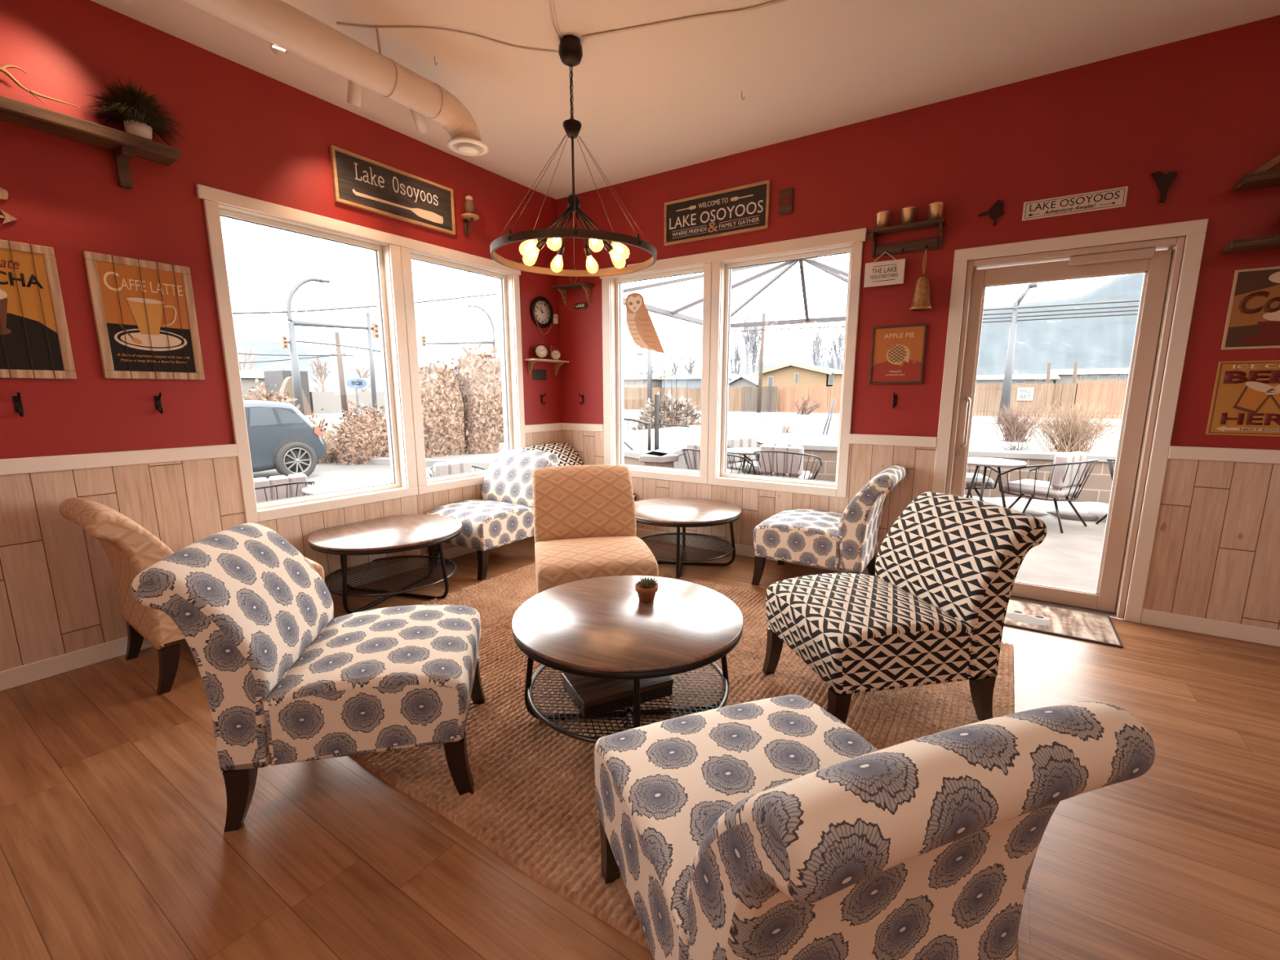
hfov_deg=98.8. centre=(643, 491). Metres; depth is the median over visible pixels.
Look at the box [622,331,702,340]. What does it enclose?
power line
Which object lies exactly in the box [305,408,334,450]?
bush
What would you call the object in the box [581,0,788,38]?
cable
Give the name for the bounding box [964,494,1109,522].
snow bank
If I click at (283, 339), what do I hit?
traffic signal
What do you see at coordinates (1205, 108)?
wall
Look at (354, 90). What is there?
track spotlight
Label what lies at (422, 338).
traffic signal
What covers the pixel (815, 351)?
bare tree
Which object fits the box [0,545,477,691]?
baseboard
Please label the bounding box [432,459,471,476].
cushion
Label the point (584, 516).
slipper chair
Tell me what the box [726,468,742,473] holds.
seat cushion
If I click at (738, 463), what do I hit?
seat cushion
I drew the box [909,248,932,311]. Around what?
bell
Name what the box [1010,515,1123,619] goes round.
patio slab
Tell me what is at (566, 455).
slipper chair
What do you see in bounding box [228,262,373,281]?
power line
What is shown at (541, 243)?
socket
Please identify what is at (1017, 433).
shrub
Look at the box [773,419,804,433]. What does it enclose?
grass tuft
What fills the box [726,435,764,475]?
patio chair
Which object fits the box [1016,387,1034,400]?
notice
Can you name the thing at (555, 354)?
desk clock
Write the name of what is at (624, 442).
handrail
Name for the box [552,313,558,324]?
thermostat
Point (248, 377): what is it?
pale motel
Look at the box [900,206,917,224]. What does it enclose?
copper cup
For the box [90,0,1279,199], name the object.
ceiling
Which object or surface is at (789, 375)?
house
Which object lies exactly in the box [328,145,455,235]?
framed sign
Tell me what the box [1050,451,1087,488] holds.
cushion
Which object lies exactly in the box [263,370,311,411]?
building
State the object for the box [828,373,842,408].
house
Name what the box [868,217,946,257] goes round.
shelf
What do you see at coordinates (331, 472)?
lot
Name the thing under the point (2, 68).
antler mount
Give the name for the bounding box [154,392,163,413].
coat hook
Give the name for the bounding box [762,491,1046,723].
slipper chair
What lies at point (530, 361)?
shelf
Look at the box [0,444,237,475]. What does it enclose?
trim
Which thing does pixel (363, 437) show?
round bush
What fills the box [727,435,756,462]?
cushion
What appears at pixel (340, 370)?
utility pole
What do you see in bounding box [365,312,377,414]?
utility pole
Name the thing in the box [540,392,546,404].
coat hook
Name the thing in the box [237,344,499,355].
power line
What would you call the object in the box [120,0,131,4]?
track spotlight
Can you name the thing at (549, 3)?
cable
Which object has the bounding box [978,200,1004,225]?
bird
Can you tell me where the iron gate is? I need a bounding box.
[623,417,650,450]
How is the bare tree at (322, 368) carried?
on the lot
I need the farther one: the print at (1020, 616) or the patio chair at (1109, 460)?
the patio chair at (1109, 460)
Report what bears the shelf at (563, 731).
attached to the round coffee table at (598, 627)
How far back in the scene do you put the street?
22.71 m
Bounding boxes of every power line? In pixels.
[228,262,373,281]
[231,271,469,298]
[232,293,497,314]
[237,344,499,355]
[239,349,381,363]
[296,340,381,352]
[622,327,702,336]
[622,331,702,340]
[729,325,844,331]
[982,304,1139,315]
[982,308,1138,319]
[982,312,1137,323]
[983,299,1140,311]
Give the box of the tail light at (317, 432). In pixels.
[313,426,322,435]
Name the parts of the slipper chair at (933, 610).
leg, leg, seat, backrest, leg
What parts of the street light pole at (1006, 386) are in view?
lamp arm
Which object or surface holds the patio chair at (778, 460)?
on the patio slab
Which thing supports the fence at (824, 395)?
on the lot
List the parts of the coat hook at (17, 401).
hook plate, hook arm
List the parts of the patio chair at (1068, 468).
leg, leg, rim frame, leg, leg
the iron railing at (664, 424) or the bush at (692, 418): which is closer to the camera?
the iron railing at (664, 424)
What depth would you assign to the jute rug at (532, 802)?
2.07 m
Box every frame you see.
[622,257,848,328]
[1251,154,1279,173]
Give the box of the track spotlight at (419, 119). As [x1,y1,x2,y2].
[409,108,428,133]
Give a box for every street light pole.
[286,276,373,415]
[426,304,496,356]
[997,282,1037,423]
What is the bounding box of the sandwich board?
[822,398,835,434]
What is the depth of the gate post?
7.77 m
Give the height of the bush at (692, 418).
1.974 m
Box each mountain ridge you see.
[728,359,843,375]
[976,273,1144,375]
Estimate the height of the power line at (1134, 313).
0.151 m
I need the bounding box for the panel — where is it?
[532,368,546,380]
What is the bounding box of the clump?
[316,431,339,463]
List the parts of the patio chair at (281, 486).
rim frame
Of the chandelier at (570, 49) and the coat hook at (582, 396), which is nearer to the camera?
the chandelier at (570, 49)
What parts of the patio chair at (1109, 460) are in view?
leg, rim frame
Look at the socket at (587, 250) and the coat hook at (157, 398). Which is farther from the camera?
the socket at (587, 250)
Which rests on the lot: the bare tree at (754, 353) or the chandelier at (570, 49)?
the bare tree at (754, 353)
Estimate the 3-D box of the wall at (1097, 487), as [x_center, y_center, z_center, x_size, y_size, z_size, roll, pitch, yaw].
[3.347,-0.190,7.348,10.144,0.760,2.525,1,10,8]
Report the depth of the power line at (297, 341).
28.55 m
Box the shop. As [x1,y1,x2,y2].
[309,391,386,413]
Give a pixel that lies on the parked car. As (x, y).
(281, 438)
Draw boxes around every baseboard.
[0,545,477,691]
[635,528,1279,647]
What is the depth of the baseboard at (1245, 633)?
3.01 m
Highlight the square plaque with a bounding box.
[778,187,793,214]
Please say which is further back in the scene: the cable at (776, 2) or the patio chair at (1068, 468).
the patio chair at (1068, 468)
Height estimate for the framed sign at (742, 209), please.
0.318 m
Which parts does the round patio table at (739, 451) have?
leg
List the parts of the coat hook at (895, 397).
hook plate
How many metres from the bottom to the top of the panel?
0.096 m
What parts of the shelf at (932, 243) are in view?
hook rail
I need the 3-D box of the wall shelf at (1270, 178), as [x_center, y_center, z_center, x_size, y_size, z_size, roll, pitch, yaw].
[3.168,-1.444,2.434,0.750,0.036,0.150,7,12,33]
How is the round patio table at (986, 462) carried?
on the patio slab
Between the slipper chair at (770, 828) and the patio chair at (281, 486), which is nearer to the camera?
the slipper chair at (770, 828)
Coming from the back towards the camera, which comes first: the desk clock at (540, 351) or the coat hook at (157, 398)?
the desk clock at (540, 351)
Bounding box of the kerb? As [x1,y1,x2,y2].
[328,455,491,468]
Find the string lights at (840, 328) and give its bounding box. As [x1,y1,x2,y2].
[729,324,844,336]
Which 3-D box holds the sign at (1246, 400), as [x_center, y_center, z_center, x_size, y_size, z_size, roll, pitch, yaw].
[3.110,-0.464,2.733,0.400,0.374,0.008,7,12,33]
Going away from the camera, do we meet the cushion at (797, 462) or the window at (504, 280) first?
the window at (504, 280)
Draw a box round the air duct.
[182,0,488,155]
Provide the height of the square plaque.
0.160 m
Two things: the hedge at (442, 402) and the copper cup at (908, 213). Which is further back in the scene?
the hedge at (442, 402)
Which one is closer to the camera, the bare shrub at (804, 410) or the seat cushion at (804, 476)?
the seat cushion at (804, 476)
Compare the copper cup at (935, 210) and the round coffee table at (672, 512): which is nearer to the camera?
the copper cup at (935, 210)
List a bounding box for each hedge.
[418,356,469,457]
[450,335,504,454]
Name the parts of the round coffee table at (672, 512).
leg, leg, leg, leg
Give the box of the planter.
[498,425,1118,469]
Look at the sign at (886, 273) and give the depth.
3.54 m
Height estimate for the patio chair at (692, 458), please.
0.766 m
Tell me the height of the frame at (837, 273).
3.020 m
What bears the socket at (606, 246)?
attached to the chandelier at (570, 49)
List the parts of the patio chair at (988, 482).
leg, rim frame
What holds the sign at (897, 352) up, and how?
attached to the wall at (1205, 108)
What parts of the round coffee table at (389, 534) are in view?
leg, leg, leg, leg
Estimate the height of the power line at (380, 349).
1.833 m
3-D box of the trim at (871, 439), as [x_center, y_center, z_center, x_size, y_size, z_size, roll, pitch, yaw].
[0.562,-0.476,4.423,3.203,0.068,0.024,7,12,33]
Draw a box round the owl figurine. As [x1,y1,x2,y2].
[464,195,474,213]
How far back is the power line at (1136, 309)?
26.30 m
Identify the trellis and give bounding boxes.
[651,356,687,436]
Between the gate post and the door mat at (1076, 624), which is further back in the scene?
the gate post
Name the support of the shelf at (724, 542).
attached to the round coffee table at (672, 512)
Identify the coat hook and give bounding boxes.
[12,391,23,417]
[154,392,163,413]
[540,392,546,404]
[578,392,583,404]
[893,392,897,408]
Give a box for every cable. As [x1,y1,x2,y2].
[336,22,558,53]
[548,0,562,40]
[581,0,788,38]
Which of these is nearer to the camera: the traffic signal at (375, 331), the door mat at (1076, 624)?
the door mat at (1076, 624)
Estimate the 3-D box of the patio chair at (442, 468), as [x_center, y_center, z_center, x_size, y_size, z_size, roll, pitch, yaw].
[-2.107,0.035,6.395,0.690,0.766,0.740,7,12,33]
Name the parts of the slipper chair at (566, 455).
backrest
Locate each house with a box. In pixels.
[623,374,673,404]
[657,373,739,402]
[751,362,842,408]
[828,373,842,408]
[1050,368,1129,409]
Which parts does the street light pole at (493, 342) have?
mast arm, lamp arm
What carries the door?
in the wall at (1205, 108)
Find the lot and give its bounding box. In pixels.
[253,406,839,485]
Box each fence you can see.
[623,386,688,409]
[687,387,744,411]
[742,386,777,412]
[777,386,841,413]
[972,382,1077,417]
[1073,380,1128,418]
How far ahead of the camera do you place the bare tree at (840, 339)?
74.87 m
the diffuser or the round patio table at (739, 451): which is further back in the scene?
the round patio table at (739, 451)
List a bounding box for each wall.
[0,0,562,671]
[555,14,1279,630]
[623,440,1116,503]
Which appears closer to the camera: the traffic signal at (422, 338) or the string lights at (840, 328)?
the string lights at (840, 328)
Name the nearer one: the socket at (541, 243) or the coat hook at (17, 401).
the coat hook at (17, 401)
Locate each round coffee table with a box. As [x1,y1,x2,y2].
[307,514,462,613]
[511,575,743,743]
[634,497,741,578]
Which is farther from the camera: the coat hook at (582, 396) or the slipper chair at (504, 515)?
the coat hook at (582, 396)
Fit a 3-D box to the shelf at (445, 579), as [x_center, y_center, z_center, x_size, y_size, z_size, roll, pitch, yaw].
[-1.618,0.530,3.537,0.767,0.002,0.766,-6,12,-29]
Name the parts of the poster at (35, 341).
painted glass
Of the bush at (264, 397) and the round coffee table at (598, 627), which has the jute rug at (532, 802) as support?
the round coffee table at (598, 627)
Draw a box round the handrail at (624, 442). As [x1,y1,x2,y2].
[623,440,633,449]
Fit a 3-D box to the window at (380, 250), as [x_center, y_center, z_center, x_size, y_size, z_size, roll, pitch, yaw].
[-2.060,-0.783,3.489,0.180,1.667,0.970,7,12,33]
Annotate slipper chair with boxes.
[58,497,324,695]
[131,522,485,832]
[426,448,558,581]
[521,443,636,540]
[531,464,658,593]
[594,694,1155,959]
[751,464,906,585]
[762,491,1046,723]
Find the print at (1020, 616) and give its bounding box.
[1005,609,1050,625]
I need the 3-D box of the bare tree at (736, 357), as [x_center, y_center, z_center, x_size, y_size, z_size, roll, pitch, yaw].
[16.334,-21.267,97.624,2.605,10.574,4.090,7,12,33]
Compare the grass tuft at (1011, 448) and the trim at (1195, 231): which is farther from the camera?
the grass tuft at (1011, 448)
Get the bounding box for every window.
[218,203,407,511]
[410,249,519,484]
[610,264,703,475]
[716,243,852,488]
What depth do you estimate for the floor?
1.62 m
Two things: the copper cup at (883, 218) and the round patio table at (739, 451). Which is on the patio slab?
the round patio table at (739, 451)
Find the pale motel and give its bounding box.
[240,369,266,400]
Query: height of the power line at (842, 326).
0.277 m
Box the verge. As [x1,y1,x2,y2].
[304,408,1121,431]
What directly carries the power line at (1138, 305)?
attached to the street light pole at (1006, 386)
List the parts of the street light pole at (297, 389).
lamp arm, mast arm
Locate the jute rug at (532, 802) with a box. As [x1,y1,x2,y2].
[349,562,1018,959]
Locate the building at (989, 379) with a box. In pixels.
[975,373,1060,410]
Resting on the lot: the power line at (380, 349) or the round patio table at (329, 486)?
the round patio table at (329, 486)
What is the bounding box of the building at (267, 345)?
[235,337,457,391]
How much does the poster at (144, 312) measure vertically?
0.566 m
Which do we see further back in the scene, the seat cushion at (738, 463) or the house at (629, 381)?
the house at (629, 381)
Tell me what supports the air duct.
hanging from the ceiling
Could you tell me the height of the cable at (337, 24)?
0.007 m
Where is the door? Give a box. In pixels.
[945,235,1186,618]
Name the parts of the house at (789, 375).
pane, pane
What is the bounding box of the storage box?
[561,672,673,719]
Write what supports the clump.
on the lot
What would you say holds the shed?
on the lot
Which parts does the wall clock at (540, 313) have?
hanging cord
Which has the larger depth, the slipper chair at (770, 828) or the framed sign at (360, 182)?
the framed sign at (360, 182)
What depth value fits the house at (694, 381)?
74.53 m
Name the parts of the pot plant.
pot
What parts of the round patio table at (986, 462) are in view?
leg, leg, leg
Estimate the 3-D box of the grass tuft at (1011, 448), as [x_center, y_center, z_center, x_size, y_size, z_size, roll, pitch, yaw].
[5.074,-0.617,7.437,0.552,0.257,0.567,1,10,4]
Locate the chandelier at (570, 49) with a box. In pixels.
[489,35,657,276]
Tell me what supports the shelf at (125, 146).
attached to the wall at (253, 134)
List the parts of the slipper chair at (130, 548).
backrest, leg, leg, seat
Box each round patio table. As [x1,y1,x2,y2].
[301,479,391,494]
[726,447,759,473]
[965,457,1026,507]
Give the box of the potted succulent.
[635,576,658,602]
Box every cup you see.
[875,210,892,227]
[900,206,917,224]
[927,201,945,220]
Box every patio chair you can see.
[253,473,315,502]
[427,459,485,477]
[681,442,752,474]
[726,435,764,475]
[754,444,822,479]
[964,465,998,502]
[997,451,1098,533]
[1095,457,1115,524]
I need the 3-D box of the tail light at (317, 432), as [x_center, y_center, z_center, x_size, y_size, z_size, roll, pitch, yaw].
[-6.056,-1.131,10.198,0.020,0.183,0.139,7,12,33]
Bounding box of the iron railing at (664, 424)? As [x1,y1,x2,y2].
[657,423,689,445]
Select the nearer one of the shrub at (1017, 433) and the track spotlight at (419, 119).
the track spotlight at (419, 119)
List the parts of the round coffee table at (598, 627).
leg, leg, leg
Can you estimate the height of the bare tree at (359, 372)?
4.836 m
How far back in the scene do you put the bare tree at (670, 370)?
102.87 m
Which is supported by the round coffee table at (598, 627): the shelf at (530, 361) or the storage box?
the storage box
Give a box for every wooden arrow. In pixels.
[0,186,8,199]
[0,209,17,223]
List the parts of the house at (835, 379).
pane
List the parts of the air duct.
hanger rod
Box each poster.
[0,239,76,378]
[83,251,204,379]
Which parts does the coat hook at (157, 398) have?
hook plate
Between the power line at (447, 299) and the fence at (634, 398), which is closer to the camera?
the power line at (447, 299)
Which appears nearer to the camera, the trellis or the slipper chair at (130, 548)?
the slipper chair at (130, 548)
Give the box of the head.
[1151,171,1177,202]
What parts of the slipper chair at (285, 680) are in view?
backrest, leg, seat, leg, leg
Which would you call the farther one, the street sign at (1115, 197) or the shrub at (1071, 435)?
the shrub at (1071, 435)
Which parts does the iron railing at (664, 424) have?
rail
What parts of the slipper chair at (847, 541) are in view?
leg, leg, seat, leg, backrest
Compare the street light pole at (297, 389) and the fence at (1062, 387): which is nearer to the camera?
the street light pole at (297, 389)
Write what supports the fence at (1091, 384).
on the street
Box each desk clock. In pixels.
[533,344,548,359]
[550,350,560,359]
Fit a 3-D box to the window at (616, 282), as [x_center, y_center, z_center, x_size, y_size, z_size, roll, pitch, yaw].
[0.142,-1.005,4.733,0.913,1.667,0.180,7,12,33]
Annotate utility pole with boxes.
[330,331,353,417]
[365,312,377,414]
[647,349,651,410]
[756,313,765,413]
[1044,363,1051,407]
[1070,361,1078,411]
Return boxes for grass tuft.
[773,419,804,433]
[989,436,1044,451]
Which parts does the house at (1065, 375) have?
pane, pane, pane, pane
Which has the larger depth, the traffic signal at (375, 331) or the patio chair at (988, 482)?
the traffic signal at (375, 331)
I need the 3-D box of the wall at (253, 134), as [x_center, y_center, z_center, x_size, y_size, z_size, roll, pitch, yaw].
[-3.057,-0.575,1.974,0.192,3.012,8.000,7,12,33]
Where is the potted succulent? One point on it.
(646, 588)
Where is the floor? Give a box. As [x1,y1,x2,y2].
[0,535,1279,959]
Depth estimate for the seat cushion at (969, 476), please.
6.08 m
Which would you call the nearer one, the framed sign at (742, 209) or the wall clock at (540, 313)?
the framed sign at (742, 209)
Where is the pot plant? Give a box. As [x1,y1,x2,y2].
[73,75,192,147]
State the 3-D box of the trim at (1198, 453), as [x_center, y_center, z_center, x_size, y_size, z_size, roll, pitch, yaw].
[3.941,-0.085,2.237,2.662,0.068,0.024,7,12,33]
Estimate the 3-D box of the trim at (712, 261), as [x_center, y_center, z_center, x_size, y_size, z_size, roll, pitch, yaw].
[0.541,-0.948,4.351,2.203,1.802,0.027,7,12,33]
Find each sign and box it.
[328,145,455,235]
[343,377,368,414]
[574,301,588,309]
[663,179,770,245]
[863,251,905,287]
[868,323,927,384]
[1022,186,1128,221]
[1205,360,1279,436]
[1221,266,1279,350]
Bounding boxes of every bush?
[242,377,302,411]
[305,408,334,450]
[325,400,389,465]
[631,389,701,430]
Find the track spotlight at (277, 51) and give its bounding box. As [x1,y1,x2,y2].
[270,42,287,57]
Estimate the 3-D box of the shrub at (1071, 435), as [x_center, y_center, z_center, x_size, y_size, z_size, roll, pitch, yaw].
[5.987,-0.942,7.614,1.270,0.834,1.231,-5,11,-27]
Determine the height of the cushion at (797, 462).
0.340 m
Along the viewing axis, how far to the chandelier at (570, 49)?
2.78 m
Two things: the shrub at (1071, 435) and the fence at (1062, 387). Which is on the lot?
the fence at (1062, 387)
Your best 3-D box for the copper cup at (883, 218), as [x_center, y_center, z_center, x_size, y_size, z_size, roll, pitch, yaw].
[1.525,-1.723,3.493,0.096,0.095,0.096,7,12,33]
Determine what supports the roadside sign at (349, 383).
on the lot
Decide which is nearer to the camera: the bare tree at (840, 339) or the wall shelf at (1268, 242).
the wall shelf at (1268, 242)
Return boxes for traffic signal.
[280,335,288,348]
[371,322,379,338]
[418,334,426,346]
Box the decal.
[625,292,664,355]
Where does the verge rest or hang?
on the lot
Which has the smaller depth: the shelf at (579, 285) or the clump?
the shelf at (579, 285)
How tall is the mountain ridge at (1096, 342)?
152.929 m
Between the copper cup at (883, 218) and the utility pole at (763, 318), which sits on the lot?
the utility pole at (763, 318)
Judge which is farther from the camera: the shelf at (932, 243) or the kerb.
the kerb
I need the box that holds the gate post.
[654,394,659,450]
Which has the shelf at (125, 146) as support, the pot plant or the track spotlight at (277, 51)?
the pot plant
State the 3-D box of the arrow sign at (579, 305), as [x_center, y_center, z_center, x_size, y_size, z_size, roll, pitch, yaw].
[-0.565,-1.686,4.968,0.155,0.064,0.009,7,12,33]
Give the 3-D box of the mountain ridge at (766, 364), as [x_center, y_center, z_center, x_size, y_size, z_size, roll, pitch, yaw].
[280.720,-207.036,997.258,393.054,73.726,602.000,7,12,33]
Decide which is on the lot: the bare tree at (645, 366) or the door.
the bare tree at (645, 366)
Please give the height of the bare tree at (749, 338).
15.238 m
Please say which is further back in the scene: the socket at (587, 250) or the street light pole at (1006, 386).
the street light pole at (1006, 386)
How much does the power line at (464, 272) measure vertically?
4.601 m
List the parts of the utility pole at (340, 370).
cross arm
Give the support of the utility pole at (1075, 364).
on the street
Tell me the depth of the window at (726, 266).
4.26 m
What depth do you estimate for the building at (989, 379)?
53.06 m
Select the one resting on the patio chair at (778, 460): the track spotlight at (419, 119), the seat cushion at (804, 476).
the seat cushion at (804, 476)
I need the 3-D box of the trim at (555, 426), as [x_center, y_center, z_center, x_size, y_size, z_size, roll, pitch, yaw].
[-0.922,-0.596,5.093,0.024,0.068,0.517,7,12,33]
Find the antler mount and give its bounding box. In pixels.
[0,64,79,107]
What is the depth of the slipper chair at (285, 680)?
1.66 m
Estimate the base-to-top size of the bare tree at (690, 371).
9.107 m
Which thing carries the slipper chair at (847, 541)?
on the floor
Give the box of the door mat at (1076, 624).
[1004,599,1123,648]
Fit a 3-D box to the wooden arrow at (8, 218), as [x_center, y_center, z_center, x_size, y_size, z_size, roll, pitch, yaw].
[-2.751,-1.128,2.182,0.012,0.056,0.350,7,12,33]
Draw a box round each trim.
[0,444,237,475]
[195,183,525,523]
[524,422,562,432]
[562,422,937,447]
[599,227,866,497]
[932,218,1208,623]
[1168,445,1279,463]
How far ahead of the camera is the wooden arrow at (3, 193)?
2.28 m
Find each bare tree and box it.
[238,345,257,370]
[305,351,333,391]
[351,365,371,391]
[631,363,663,375]
[651,342,696,375]
[677,355,702,374]
[728,342,742,374]
[739,309,759,374]
[747,315,761,375]
[810,325,837,366]
[821,329,844,370]
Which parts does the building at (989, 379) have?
pane, pane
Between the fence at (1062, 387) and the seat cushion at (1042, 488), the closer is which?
the seat cushion at (1042, 488)
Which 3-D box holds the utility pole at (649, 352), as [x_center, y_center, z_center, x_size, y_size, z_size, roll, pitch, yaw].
[0.500,-10.611,48.858,0.375,6.761,0.382,-7,12,-34]
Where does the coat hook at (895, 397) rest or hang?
attached to the wall at (1205, 108)
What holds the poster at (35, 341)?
attached to the wall at (253, 134)
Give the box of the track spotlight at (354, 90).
[346,80,362,106]
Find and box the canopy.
[278,376,312,414]
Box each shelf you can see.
[0,95,181,189]
[325,556,454,594]
[461,213,479,236]
[524,358,568,375]
[532,664,724,737]
[551,281,595,306]
[640,533,731,559]
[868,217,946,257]
[1221,235,1279,253]
[1232,168,1279,191]
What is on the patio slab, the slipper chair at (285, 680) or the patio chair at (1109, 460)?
the patio chair at (1109, 460)
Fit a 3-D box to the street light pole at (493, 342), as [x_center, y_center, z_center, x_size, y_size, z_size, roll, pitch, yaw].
[-11.668,-8.391,35.203,0.280,7.200,5.742,7,12,33]
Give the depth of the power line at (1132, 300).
26.24 m
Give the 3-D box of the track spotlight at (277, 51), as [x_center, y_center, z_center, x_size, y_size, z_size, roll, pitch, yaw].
[-1.768,-2.153,2.661,0.068,0.119,0.144,-6,12,-30]
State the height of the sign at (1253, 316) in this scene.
0.386 m
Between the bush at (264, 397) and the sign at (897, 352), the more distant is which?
the bush at (264, 397)
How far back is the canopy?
39.27 m
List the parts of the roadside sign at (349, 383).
sign panel, post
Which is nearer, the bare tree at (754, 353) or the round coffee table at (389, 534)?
the round coffee table at (389, 534)
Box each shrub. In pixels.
[790,395,822,414]
[981,397,1049,442]
[1017,394,1123,453]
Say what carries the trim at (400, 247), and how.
attached to the wall at (253, 134)
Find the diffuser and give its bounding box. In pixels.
[447,137,488,155]
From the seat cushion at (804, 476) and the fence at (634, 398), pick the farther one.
the fence at (634, 398)
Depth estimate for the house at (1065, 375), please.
54.22 m
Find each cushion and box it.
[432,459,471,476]
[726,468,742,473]
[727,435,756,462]
[728,460,760,473]
[759,444,804,475]
[760,471,812,479]
[964,472,994,487]
[1003,479,1081,498]
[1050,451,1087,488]
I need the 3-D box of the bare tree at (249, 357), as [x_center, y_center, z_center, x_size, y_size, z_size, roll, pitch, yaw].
[-38.553,-11.024,52.758,2.607,6.214,2.581,-6,12,-32]
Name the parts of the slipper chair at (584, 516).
backrest, seat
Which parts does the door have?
pull handle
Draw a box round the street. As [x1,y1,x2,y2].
[970,408,1120,439]
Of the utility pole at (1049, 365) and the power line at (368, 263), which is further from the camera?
the utility pole at (1049, 365)
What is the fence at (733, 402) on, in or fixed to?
on the verge
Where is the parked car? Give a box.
[243,400,326,476]
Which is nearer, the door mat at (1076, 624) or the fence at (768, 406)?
the door mat at (1076, 624)
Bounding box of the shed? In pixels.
[728,374,758,406]
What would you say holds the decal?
attached to the window at (616, 282)
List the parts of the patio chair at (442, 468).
rim frame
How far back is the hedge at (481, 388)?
14.20 m
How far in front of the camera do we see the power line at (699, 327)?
37.85 m
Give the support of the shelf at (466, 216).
attached to the wall at (253, 134)
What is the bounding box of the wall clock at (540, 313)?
[529,296,553,334]
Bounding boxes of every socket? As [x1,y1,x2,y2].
[536,239,546,249]
[557,244,564,255]
[583,244,591,256]
[602,240,612,252]
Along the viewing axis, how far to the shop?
44.58 m
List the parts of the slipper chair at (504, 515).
leg, seat, leg, backrest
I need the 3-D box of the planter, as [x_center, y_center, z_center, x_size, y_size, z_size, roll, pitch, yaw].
[3.735,-0.374,8.809,11.014,0.710,7.353,7,12,33]

